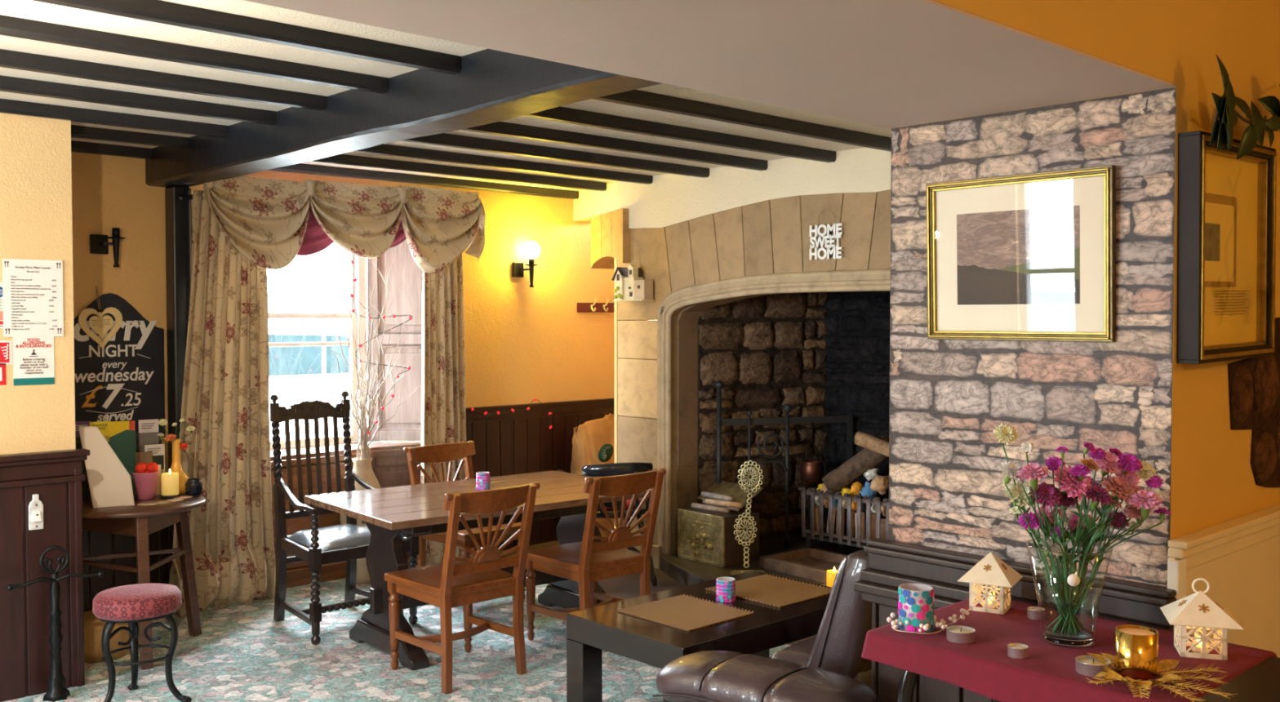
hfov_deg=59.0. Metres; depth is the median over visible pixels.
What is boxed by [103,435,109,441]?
leaflet
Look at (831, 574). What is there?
candle
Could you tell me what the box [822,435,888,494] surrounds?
log
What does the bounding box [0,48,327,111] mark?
ceiling beam
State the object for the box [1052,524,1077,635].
leafy sprig
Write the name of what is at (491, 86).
ceiling beam
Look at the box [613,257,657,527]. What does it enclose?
wall
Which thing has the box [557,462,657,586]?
armchair
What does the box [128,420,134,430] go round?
leaflet
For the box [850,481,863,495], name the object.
crumpled kindling
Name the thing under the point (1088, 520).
leafy sprig
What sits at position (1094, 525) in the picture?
leafy sprig
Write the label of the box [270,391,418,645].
armchair
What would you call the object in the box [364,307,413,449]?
twig
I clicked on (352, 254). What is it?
twig
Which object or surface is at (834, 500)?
crumpled kindling
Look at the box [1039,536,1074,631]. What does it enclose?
carnation
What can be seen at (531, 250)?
wall sconce
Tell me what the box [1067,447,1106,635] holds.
carnation
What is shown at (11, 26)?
ceiling beam
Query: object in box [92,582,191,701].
stool
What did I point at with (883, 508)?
crumpled kindling
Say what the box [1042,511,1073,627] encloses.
leafy sprig
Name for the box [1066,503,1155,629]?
carnation
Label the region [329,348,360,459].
twig
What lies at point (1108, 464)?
carnation
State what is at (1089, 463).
carnation
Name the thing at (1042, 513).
leafy sprig
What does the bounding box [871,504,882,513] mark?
crumpled kindling
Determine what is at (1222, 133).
plant
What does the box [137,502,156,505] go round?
mat
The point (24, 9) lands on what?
ceiling
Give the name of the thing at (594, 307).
hook rack
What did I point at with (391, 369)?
twig
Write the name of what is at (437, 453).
chair
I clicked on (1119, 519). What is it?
carnation
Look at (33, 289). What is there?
menu sheet
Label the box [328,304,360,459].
twig
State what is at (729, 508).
newspaper
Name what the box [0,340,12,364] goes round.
fire sign
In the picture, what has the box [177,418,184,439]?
carnation
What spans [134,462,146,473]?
pompom
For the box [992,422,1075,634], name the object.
carnation
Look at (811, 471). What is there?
copper pot
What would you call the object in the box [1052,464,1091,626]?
carnation
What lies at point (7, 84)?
ceiling beam
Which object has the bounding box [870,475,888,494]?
crumpled kindling
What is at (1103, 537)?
leafy sprig
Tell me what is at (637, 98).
ceiling beam
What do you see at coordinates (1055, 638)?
glass vase
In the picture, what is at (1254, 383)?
stone wall
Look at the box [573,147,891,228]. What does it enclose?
wall
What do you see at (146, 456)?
leaflet
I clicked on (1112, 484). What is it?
carnation
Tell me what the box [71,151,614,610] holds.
wall
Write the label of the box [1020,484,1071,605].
leafy sprig
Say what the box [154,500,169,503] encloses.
mat
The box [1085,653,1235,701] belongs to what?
wreath
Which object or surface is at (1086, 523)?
leafy sprig
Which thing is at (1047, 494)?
carnation
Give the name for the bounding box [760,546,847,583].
tray
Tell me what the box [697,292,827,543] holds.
wall
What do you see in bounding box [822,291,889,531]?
wall
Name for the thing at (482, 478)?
candle holder
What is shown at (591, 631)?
coffee table
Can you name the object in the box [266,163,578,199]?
ceiling beam
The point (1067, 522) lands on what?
leafy sprig
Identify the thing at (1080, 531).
leafy sprig
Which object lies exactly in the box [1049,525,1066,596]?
carnation
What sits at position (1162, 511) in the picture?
carnation
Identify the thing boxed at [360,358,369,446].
twig
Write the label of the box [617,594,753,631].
woven placemat
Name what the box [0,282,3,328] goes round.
notice sheet
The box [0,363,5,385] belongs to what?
direction sign
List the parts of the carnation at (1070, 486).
stem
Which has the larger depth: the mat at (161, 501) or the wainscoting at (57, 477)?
the mat at (161, 501)
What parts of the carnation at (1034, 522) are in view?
stem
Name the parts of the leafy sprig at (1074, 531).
stem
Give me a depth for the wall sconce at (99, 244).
5.92 m
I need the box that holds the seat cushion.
[769,635,871,688]
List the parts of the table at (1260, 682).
leg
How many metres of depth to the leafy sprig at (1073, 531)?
2.77 m
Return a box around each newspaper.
[690,502,730,513]
[700,491,733,502]
[702,499,739,511]
[704,498,742,508]
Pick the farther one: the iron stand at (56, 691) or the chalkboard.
the chalkboard
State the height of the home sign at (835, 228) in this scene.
0.277 m
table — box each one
[82,493,205,669]
[304,470,652,671]
[566,570,831,701]
[897,656,1279,701]
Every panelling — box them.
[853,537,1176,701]
[1168,504,1279,657]
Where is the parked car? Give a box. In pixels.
[268,328,379,441]
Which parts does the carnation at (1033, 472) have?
stem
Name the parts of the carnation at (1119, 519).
stem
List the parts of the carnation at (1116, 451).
stem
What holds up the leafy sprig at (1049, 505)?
in the glass vase at (1055, 638)
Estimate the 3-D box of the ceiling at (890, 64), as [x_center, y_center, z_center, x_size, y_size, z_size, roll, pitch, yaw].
[-0.491,-0.654,1.773,4.330,0.008,0.874,-2,2,-43]
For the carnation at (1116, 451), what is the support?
in the glass vase at (1055, 638)
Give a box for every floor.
[2,540,816,701]
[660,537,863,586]
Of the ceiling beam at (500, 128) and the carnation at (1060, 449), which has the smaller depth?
the carnation at (1060, 449)
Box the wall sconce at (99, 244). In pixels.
[89,227,125,266]
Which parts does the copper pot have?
handle, pot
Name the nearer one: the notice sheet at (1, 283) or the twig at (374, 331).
the notice sheet at (1, 283)
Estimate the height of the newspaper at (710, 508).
0.036 m
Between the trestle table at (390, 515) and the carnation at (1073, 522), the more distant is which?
the trestle table at (390, 515)
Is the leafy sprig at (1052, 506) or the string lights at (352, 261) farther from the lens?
the string lights at (352, 261)
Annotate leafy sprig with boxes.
[1014,495,1087,631]
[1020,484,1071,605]
[1035,513,1082,635]
[1040,511,1073,604]
[1040,522,1066,602]
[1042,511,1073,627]
[1044,528,1080,607]
[1046,488,1108,628]
[1048,505,1072,632]
[1051,506,1078,635]
[1052,495,1112,632]
[1052,515,1112,631]
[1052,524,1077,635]
[1053,511,1072,600]
[1053,515,1075,606]
[1054,520,1100,631]
[1055,506,1071,608]
[1056,514,1114,631]
[1059,493,1084,607]
[1060,503,1115,631]
[1063,515,1077,634]
[1065,511,1102,566]
[1066,510,1102,602]
[1068,500,1093,605]
[1068,523,1108,603]
[1069,503,1114,604]
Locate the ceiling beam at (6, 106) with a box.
[0,98,228,137]
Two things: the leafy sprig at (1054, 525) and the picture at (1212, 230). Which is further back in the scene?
the picture at (1212, 230)
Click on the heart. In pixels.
(100, 325)
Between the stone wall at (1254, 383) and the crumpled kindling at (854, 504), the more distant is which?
the crumpled kindling at (854, 504)
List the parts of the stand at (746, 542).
openwork stem, openwork stem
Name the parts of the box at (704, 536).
lid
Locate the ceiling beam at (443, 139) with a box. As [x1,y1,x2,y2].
[400,133,709,177]
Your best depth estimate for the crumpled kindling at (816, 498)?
7.11 m
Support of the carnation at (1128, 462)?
in the glass vase at (1055, 638)
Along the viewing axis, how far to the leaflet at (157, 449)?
5.67 m
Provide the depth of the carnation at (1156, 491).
2.81 m
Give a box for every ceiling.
[0,0,891,191]
[243,0,1175,128]
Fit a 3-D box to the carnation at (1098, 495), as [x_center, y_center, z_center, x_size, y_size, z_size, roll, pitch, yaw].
[1.097,0.510,2.760,0.077,0.370,0.106,-2,2,-43]
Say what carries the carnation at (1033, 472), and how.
in the glass vase at (1055, 638)
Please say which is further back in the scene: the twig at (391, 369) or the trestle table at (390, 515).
the twig at (391, 369)
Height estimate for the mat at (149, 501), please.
0.002 m
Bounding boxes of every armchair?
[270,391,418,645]
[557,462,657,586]
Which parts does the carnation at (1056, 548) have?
stem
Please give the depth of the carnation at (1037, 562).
2.83 m
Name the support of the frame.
attached to the wall partition at (1178, 42)
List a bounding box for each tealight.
[946,625,975,644]
[1007,643,1028,659]
[1026,606,1044,620]
[1075,655,1111,677]
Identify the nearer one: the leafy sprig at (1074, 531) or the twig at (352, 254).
the leafy sprig at (1074, 531)
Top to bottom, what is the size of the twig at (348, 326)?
1.101 m
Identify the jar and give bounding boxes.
[185,478,203,496]
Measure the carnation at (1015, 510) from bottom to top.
0.307 m
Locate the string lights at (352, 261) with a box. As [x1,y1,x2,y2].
[350,254,413,434]
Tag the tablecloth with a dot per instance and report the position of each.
(984, 667)
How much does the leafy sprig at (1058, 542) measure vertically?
0.268 m
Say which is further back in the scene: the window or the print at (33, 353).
the window
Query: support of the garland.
on the tablecloth
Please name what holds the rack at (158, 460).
on the round side table at (140, 522)
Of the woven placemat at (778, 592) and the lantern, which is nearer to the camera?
the lantern
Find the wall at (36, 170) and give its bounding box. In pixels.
[0,112,75,454]
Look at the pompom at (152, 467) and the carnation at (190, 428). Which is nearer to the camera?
the pompom at (152, 467)
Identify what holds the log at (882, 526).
in the grate
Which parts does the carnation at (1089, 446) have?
stem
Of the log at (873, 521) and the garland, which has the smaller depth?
the garland
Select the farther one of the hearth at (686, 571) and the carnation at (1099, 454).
the hearth at (686, 571)
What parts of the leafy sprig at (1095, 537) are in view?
stem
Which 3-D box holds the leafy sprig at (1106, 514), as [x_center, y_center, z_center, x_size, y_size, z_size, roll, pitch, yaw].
[1.085,0.524,2.765,0.133,0.341,0.044,1,2,39]
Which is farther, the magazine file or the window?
the window
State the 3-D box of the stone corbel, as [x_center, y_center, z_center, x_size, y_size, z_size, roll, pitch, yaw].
[-0.129,-0.750,7.625,0.221,0.369,0.520,-1,2,-26]
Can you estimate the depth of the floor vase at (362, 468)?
6.79 m
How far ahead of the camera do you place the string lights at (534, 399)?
7.77 m
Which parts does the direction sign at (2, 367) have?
white panel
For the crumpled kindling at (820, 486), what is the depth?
7.12 m
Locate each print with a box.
[0,343,8,359]
[29,349,38,356]
[925,164,1115,342]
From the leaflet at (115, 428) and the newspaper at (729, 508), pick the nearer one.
the leaflet at (115, 428)
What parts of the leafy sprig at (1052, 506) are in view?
stem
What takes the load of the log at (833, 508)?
in the grate
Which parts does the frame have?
frame, frame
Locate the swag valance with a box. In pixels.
[203,176,484,273]
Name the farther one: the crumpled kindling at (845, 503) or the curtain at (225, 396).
the crumpled kindling at (845, 503)
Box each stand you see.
[6,546,103,701]
[730,460,764,575]
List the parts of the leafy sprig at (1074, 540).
stem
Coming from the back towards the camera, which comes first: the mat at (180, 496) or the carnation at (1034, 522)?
the mat at (180, 496)
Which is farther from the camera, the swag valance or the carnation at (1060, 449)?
the swag valance
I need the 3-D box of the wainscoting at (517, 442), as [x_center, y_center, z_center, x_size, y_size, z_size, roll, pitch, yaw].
[-0.696,0.866,7.964,1.620,1.000,0.055,-2,2,-43]
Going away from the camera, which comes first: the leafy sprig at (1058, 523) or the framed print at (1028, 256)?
the leafy sprig at (1058, 523)
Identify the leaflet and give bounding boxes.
[75,421,91,445]
[89,421,110,435]
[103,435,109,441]
[108,420,128,437]
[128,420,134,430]
[135,451,152,464]
[138,418,158,433]
[138,431,159,452]
[144,444,164,479]
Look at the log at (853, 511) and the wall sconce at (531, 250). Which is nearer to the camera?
the log at (853, 511)
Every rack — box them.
[75,431,164,501]
[577,298,613,312]
[714,380,852,547]
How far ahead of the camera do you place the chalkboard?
6.02 m
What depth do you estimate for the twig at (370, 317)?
6.79 m
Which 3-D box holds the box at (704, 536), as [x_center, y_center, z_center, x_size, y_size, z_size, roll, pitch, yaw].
[0.494,1.068,7.028,0.357,0.451,0.410,-1,2,-40]
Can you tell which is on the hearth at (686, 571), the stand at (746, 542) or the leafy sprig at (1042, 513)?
the stand at (746, 542)
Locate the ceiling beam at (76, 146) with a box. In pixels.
[71,140,151,159]
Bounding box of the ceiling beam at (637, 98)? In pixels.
[592,89,891,151]
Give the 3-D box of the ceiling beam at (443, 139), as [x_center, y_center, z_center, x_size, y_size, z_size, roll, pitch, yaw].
[-0.521,-1.095,5.983,2.540,0.142,0.072,-2,2,-43]
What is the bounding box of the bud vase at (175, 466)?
[168,438,188,494]
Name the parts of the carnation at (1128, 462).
stem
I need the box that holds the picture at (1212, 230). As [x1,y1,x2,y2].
[1204,222,1220,261]
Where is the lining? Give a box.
[296,204,405,255]
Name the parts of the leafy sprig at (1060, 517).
stem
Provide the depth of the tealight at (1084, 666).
2.53 m
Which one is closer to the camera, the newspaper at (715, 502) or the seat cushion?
the seat cushion
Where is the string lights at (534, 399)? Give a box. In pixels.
[465,398,551,428]
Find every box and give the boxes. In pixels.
[155,464,161,495]
[677,481,762,568]
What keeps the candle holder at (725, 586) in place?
on the coffee table at (591, 631)
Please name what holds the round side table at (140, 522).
on the floor at (241, 653)
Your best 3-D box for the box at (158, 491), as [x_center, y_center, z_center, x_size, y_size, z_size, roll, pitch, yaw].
[-2.401,0.640,5.607,0.024,0.150,0.044,1,2,36]
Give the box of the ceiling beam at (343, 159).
[311,154,606,191]
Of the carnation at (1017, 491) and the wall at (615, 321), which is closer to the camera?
the carnation at (1017, 491)
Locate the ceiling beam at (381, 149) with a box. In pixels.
[352,143,653,184]
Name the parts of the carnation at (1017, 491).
stem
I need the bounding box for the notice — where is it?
[13,336,54,385]
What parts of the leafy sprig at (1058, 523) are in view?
stem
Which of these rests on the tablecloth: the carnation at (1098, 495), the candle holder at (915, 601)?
the candle holder at (915, 601)
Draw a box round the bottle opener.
[28,493,43,530]
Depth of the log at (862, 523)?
6.84 m
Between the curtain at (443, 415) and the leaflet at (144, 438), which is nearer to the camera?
the leaflet at (144, 438)
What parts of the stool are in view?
leg, leg, seat, seat plate, leg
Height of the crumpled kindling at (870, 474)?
0.098 m
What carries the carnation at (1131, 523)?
in the glass vase at (1055, 638)
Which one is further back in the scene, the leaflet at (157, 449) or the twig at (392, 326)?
the twig at (392, 326)
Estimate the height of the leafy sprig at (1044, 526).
0.298 m
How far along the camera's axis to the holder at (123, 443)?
5.50 m
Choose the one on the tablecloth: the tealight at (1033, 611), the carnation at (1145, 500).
the tealight at (1033, 611)
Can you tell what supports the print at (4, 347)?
attached to the fire sign at (6, 346)
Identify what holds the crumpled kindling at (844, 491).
on the crumpled kindling at (845, 503)
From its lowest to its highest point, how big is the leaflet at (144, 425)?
0.162 m
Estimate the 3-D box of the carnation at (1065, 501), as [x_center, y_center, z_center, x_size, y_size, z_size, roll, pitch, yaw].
[1.049,0.517,2.796,0.062,0.354,0.069,-2,2,-43]
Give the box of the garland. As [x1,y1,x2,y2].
[886,608,969,634]
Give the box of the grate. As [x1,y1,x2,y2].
[798,486,888,549]
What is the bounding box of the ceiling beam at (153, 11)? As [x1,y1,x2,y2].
[32,0,461,74]
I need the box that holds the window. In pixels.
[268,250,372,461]
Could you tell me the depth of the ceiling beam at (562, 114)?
5.32 m
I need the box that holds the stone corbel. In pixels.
[590,208,631,268]
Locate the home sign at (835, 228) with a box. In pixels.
[809,208,842,260]
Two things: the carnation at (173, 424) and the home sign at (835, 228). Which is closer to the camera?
the carnation at (173, 424)
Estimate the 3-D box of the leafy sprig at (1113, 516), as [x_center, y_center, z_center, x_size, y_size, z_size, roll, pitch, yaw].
[1.098,0.544,2.799,0.142,0.299,0.060,0,2,-5]
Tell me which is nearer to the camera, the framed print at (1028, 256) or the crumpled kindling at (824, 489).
the framed print at (1028, 256)
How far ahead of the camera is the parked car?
11.51 m
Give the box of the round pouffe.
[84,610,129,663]
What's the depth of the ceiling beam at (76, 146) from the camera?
5.89 m
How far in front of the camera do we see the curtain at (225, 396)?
6.17 m
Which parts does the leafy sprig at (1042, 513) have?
stem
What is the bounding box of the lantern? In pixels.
[1160,577,1244,660]
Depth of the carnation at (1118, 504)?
2.81 m
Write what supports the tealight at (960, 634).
on the tablecloth
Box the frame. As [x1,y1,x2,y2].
[1177,130,1276,364]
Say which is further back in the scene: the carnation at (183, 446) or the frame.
the carnation at (183, 446)
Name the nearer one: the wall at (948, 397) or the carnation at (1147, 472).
the carnation at (1147, 472)
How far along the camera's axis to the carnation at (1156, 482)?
2.82 m
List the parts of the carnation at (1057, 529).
stem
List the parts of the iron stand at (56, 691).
arm, stem, arm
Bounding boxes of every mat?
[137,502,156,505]
[141,500,159,503]
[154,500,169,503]
[166,498,183,501]
[173,495,192,498]
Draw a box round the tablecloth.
[861,595,1277,701]
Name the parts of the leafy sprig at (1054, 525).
stem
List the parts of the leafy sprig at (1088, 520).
stem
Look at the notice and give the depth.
4.79 m
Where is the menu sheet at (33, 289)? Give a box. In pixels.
[2,258,63,337]
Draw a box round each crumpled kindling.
[814,496,824,505]
[816,483,822,490]
[821,483,827,493]
[823,497,828,508]
[832,498,837,511]
[840,488,853,502]
[842,500,853,509]
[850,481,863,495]
[851,501,862,512]
[859,481,876,500]
[861,502,872,512]
[863,467,879,480]
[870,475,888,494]
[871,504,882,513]
[880,505,886,516]
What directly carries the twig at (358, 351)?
in the floor vase at (362, 468)
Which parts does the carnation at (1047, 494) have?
stem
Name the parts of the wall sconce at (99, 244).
plate, arm, torch stem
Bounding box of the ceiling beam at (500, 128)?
[462,121,767,170]
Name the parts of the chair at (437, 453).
leg, rail, leg, seat frame, leg, seat, leg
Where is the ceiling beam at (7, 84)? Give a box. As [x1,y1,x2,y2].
[0,75,276,124]
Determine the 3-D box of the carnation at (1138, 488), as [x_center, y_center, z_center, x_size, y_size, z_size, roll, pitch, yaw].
[1.150,0.513,2.811,0.259,0.362,0.075,-1,2,-24]
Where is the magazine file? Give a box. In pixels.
[78,426,134,508]
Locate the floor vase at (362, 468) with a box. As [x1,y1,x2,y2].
[339,457,380,584]
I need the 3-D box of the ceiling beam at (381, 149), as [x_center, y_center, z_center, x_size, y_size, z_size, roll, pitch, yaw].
[-0.864,-1.108,6.349,2.540,0.139,0.068,-2,2,-43]
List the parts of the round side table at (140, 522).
leg, leg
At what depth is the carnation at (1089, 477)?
2.84 m
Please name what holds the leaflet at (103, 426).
in the rack at (158, 460)
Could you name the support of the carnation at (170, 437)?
in the bud vase at (175, 466)
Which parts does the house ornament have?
flower trim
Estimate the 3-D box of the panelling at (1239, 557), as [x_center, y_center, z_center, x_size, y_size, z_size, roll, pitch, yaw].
[2.851,0.964,4.310,3.990,1.020,0.050,-2,2,-43]
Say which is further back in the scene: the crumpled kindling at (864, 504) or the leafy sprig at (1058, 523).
the crumpled kindling at (864, 504)
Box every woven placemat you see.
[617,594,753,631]
[705,573,831,608]
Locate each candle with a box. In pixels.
[160,468,179,498]
[826,567,837,586]
[1115,624,1158,679]
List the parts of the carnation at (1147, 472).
stem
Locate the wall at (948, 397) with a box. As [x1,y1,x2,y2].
[888,87,1176,586]
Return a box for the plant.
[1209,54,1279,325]
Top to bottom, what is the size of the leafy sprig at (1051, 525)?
0.289 m
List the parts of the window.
sash, sash, sill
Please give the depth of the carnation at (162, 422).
5.56 m
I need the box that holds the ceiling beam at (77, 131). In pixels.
[71,124,188,148]
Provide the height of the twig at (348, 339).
1.401 m
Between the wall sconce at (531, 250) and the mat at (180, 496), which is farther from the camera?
the wall sconce at (531, 250)
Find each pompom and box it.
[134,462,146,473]
[146,462,158,472]
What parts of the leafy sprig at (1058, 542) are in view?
stem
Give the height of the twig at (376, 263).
1.501 m
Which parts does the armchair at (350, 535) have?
post, arm, rail, crest rail, post, seat rail, post, arm, post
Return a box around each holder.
[109,429,136,499]
[475,471,489,490]
[715,577,735,602]
[897,582,933,632]
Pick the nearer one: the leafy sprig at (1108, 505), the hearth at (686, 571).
the leafy sprig at (1108, 505)
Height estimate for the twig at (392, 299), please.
1.271 m
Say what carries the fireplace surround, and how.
attached to the wall at (615, 321)
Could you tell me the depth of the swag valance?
6.52 m
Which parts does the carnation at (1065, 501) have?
stem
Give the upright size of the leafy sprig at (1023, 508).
0.339 m
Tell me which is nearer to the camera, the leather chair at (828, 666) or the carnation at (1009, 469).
the carnation at (1009, 469)
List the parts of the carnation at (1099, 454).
stem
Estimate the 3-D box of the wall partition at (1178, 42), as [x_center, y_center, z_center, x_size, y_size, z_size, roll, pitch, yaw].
[0.924,0.178,3.119,10.400,2.660,0.875,-2,2,-43]
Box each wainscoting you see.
[0,448,89,701]
[82,526,168,612]
[465,398,614,550]
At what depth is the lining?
6.51 m
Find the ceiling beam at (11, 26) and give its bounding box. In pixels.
[0,14,389,93]
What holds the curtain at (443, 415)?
hanging from the pole
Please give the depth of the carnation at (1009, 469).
2.77 m
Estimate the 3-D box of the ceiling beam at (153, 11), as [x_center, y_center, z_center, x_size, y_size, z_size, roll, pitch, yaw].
[-2.316,-0.989,2.366,4.585,0.143,0.073,-2,2,-43]
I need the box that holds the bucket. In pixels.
[132,470,159,499]
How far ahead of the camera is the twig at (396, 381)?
6.90 m
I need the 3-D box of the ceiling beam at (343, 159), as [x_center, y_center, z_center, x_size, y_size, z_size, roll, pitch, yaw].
[-1.183,-1.117,6.709,2.565,0.141,0.069,-2,2,-43]
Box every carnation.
[156,432,165,439]
[157,418,168,435]
[164,434,176,443]
[172,422,177,439]
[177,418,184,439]
[180,443,188,451]
[181,425,195,439]
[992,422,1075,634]
[997,461,1066,631]
[1004,480,1062,610]
[1008,506,1063,626]
[1015,462,1066,616]
[1017,511,1064,608]
[1019,441,1077,631]
[1031,481,1083,630]
[1032,551,1057,589]
[1034,505,1071,634]
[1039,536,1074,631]
[1044,456,1079,632]
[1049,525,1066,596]
[1050,453,1143,631]
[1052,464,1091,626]
[1053,445,1069,620]
[1054,491,1079,628]
[1055,484,1144,624]
[1058,489,1163,629]
[1058,511,1129,628]
[1060,511,1097,635]
[1062,520,1141,631]
[1063,475,1163,631]
[1064,485,1162,628]
[1066,457,1098,610]
[1066,475,1098,632]
[1066,485,1113,629]
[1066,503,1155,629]
[1066,506,1171,628]
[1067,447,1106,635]
[1067,460,1156,633]
[1068,464,1092,599]
[1073,441,1095,608]
[1074,447,1122,617]
[1074,470,1142,587]
[1088,451,1123,539]
[1097,475,1135,523]
[1097,497,1122,525]
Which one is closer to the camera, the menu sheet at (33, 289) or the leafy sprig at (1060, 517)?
the leafy sprig at (1060, 517)
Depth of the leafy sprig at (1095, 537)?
2.73 m
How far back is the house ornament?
7.23 m
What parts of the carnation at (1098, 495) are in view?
stem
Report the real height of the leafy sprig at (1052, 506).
0.319 m
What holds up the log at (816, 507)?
in the grate
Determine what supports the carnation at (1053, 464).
in the glass vase at (1055, 638)
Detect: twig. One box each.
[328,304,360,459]
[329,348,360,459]
[338,367,361,459]
[340,275,364,459]
[348,326,364,459]
[351,253,368,459]
[353,317,377,459]
[353,351,365,444]
[355,330,374,458]
[357,262,377,450]
[360,254,395,458]
[360,325,392,459]
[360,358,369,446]
[361,298,392,440]
[362,342,403,458]
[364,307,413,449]
[365,346,417,447]
[366,382,424,448]
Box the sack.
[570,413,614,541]
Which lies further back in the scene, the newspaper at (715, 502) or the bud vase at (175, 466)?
the newspaper at (715, 502)
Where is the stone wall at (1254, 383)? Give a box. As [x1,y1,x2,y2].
[1227,317,1279,487]
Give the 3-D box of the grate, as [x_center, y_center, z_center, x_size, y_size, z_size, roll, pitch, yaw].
[1.464,1.077,6.884,0.427,0.440,0.936,-2,2,-43]
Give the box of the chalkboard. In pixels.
[73,293,164,436]
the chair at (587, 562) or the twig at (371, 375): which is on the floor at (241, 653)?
the chair at (587, 562)
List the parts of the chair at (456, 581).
leg, seat, leg, seat frame, leg, rail, rail, leg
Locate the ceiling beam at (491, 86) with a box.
[145,48,662,187]
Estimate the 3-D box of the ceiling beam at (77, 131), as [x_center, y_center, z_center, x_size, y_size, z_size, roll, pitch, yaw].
[-3.956,-1.039,4.119,4.585,0.145,0.069,-2,2,-43]
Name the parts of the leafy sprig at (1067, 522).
stem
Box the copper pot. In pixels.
[800,422,824,484]
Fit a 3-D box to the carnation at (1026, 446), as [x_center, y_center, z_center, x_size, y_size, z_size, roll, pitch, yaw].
[1.009,0.460,2.791,0.139,0.468,0.030,1,2,22]
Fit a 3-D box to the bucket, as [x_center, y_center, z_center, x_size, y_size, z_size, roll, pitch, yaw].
[-2.404,0.652,5.501,0.126,0.132,0.125,-2,2,-43]
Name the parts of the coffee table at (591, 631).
leg, leg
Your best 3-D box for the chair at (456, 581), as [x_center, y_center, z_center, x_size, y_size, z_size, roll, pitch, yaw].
[-0.809,1.017,5.083,0.496,0.870,0.596,-2,2,-42]
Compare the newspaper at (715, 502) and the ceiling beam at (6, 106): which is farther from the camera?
the newspaper at (715, 502)
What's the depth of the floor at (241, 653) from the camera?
5.23 m
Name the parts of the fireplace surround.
arch moulding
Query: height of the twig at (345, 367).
0.851 m
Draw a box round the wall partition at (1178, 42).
[894,0,1279,539]
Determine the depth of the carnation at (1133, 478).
2.81 m
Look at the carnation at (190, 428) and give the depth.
5.65 m
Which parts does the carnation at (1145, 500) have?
stem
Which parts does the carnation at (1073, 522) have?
stem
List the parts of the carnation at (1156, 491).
stem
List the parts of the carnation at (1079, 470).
stem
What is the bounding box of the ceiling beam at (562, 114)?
[524,106,835,162]
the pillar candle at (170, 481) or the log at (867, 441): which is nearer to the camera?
the pillar candle at (170, 481)
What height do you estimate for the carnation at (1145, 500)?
0.360 m
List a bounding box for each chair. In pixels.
[384,482,540,693]
[403,440,525,612]
[524,468,666,640]
[653,549,877,701]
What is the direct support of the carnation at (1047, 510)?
in the glass vase at (1055, 638)
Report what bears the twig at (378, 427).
in the floor vase at (362, 468)
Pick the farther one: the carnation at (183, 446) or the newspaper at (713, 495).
the newspaper at (713, 495)
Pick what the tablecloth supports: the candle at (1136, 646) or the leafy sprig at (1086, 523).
the candle at (1136, 646)
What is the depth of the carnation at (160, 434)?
5.59 m
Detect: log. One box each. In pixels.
[814,505,824,535]
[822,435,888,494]
[826,506,835,533]
[835,506,844,535]
[846,509,856,537]
[853,431,888,457]
[855,512,865,539]
[870,511,875,539]
[880,519,885,539]
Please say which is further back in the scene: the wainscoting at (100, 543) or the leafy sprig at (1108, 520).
the wainscoting at (100, 543)
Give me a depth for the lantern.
2.66 m
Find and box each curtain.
[168,190,275,617]
[420,253,466,565]
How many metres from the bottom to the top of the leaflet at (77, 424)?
0.160 m
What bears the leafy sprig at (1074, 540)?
in the glass vase at (1055, 638)
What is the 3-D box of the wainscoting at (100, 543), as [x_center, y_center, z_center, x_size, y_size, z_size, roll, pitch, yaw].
[-2.873,1.075,5.952,0.777,0.700,0.030,-2,2,-43]
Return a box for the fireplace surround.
[617,190,890,568]
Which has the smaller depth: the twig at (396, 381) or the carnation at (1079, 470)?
the carnation at (1079, 470)
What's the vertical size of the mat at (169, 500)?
0.002 m
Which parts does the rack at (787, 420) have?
post, post, post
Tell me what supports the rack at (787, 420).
on the hearth at (686, 571)
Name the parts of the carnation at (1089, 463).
stem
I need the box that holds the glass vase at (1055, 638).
[1026,538,1112,648]
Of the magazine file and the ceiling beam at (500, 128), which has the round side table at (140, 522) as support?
the magazine file
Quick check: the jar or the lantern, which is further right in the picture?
the lantern
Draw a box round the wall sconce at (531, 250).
[511,241,540,287]
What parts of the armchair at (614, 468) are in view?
bow arm, seat, leg, leg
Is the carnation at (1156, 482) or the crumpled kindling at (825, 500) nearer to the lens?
the carnation at (1156, 482)
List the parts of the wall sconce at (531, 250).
plate, arm, torch stem, globe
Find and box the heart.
[78,286,122,350]
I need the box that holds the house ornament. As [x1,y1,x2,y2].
[611,254,654,301]

